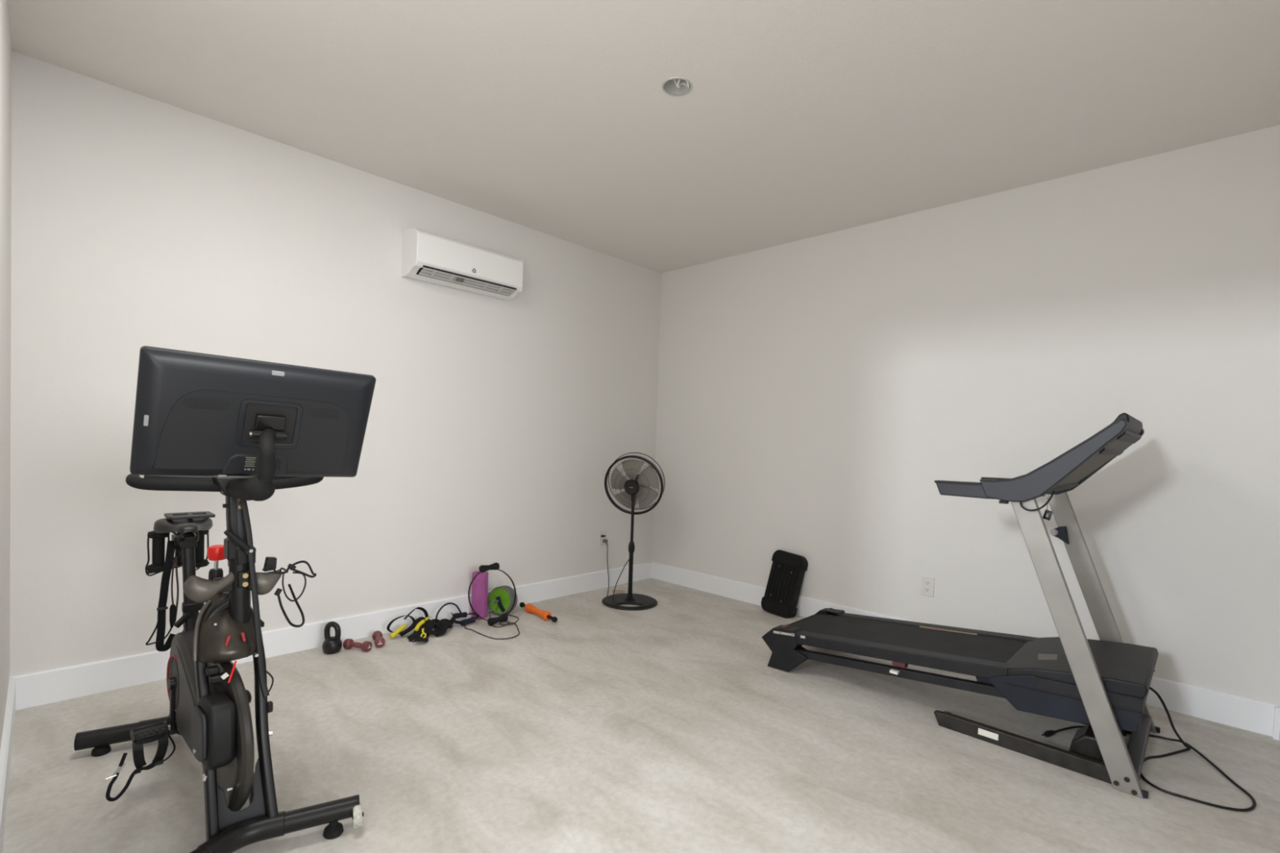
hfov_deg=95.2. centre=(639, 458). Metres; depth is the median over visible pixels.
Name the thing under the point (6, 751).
baseboard
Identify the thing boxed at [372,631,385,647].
dumbbell
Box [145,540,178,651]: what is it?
strap
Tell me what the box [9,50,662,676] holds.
wall
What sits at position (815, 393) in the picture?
wall
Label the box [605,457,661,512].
grille
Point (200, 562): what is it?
weight
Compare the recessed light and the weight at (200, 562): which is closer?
the weight at (200, 562)
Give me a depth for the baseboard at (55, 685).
3.22 m
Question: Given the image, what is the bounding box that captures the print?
[244,457,255,466]
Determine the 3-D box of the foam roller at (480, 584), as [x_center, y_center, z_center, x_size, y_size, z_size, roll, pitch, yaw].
[-1.088,0.923,3.967,0.105,0.303,0.105,4,2,44]
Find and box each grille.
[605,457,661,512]
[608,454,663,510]
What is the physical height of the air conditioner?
0.289 m
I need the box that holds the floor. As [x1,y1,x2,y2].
[2,577,1279,852]
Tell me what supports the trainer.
on the floor
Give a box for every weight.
[146,530,169,572]
[195,529,208,568]
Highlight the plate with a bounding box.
[164,511,215,519]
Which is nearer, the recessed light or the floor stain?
the recessed light
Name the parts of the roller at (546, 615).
handle, handle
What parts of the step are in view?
panel, panel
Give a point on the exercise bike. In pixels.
(242, 430)
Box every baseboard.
[0,677,15,852]
[9,561,653,710]
[651,562,1279,737]
[1272,706,1279,740]
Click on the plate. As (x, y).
(188, 515)
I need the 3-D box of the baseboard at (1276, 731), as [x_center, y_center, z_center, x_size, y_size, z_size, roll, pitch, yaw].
[2.834,1.175,2.600,0.018,0.143,0.027,4,2,44]
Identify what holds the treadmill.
on the floor
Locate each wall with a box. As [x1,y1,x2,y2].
[0,0,11,750]
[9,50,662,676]
[652,124,1279,705]
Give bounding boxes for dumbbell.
[342,638,372,651]
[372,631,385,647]
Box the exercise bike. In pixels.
[74,346,376,852]
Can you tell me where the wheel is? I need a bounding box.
[488,585,517,614]
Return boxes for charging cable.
[262,556,316,627]
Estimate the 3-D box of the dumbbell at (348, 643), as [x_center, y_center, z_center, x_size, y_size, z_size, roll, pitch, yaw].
[-1.591,1.049,3.291,0.156,0.056,0.056,2,2,14]
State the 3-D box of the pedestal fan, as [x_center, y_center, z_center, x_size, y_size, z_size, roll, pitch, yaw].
[-0.151,0.518,4.522,0.680,1.147,0.423,4,2,44]
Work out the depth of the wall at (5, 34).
2.06 m
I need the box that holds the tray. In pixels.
[143,475,297,480]
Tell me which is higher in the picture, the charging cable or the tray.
the tray
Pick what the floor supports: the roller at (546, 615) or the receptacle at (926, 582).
the roller at (546, 615)
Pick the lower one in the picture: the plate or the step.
the step
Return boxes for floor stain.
[612,590,626,594]
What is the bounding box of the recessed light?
[661,76,693,96]
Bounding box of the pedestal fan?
[601,452,665,610]
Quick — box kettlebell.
[321,621,342,654]
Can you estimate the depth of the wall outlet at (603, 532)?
4.85 m
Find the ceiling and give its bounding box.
[7,0,1279,273]
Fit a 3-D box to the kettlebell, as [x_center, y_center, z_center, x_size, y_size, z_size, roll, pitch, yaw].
[-1.709,0.989,3.246,0.100,0.172,0.100,4,2,44]
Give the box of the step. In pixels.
[760,550,808,618]
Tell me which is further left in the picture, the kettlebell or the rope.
the kettlebell
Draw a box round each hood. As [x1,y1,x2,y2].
[1006,636,1158,698]
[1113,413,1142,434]
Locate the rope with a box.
[464,611,519,639]
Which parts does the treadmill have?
rail, frame rail, rail, handle trim, handle, handle trim, rail, key cord, edge trim, latch knob, lift motor, underside frame, power cord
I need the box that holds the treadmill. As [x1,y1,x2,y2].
[761,413,1256,812]
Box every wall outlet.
[599,530,606,546]
[920,575,934,596]
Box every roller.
[471,571,488,618]
[519,602,557,622]
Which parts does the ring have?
padded handle, padded handle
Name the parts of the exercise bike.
pedal frame, frame, guard panel, seat lever, seat post, brake plate, fork leg, frame, knob stem, resistance knob, cup arm, handlebar post, clamp lever, gusset plate, panel, screen arm, service panel, pedal frame, fork leg, mount frame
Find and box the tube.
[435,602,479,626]
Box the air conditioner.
[401,227,523,300]
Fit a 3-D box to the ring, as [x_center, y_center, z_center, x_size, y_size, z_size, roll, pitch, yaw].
[-0.966,0.886,3.833,0.130,0.391,0.342,4,2,44]
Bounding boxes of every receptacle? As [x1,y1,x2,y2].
[924,580,930,585]
[924,586,929,592]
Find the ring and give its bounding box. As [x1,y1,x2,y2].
[467,562,516,626]
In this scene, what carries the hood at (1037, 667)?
attached to the treadmill
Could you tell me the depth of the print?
1.72 m
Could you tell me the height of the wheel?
0.194 m
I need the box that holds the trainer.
[386,607,453,643]
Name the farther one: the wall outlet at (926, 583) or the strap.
the wall outlet at (926, 583)
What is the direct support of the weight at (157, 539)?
on the exercise bike
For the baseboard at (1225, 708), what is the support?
attached to the wall at (815, 393)
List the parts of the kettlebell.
handle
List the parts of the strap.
cord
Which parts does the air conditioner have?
panel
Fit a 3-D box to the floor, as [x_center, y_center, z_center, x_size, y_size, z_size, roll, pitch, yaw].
[0.030,1.221,1.911,5.059,0.100,5.368,4,2,44]
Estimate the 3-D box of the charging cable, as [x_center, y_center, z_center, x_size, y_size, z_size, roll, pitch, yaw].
[-1.127,0.431,1.883,0.047,0.240,0.164,4,2,44]

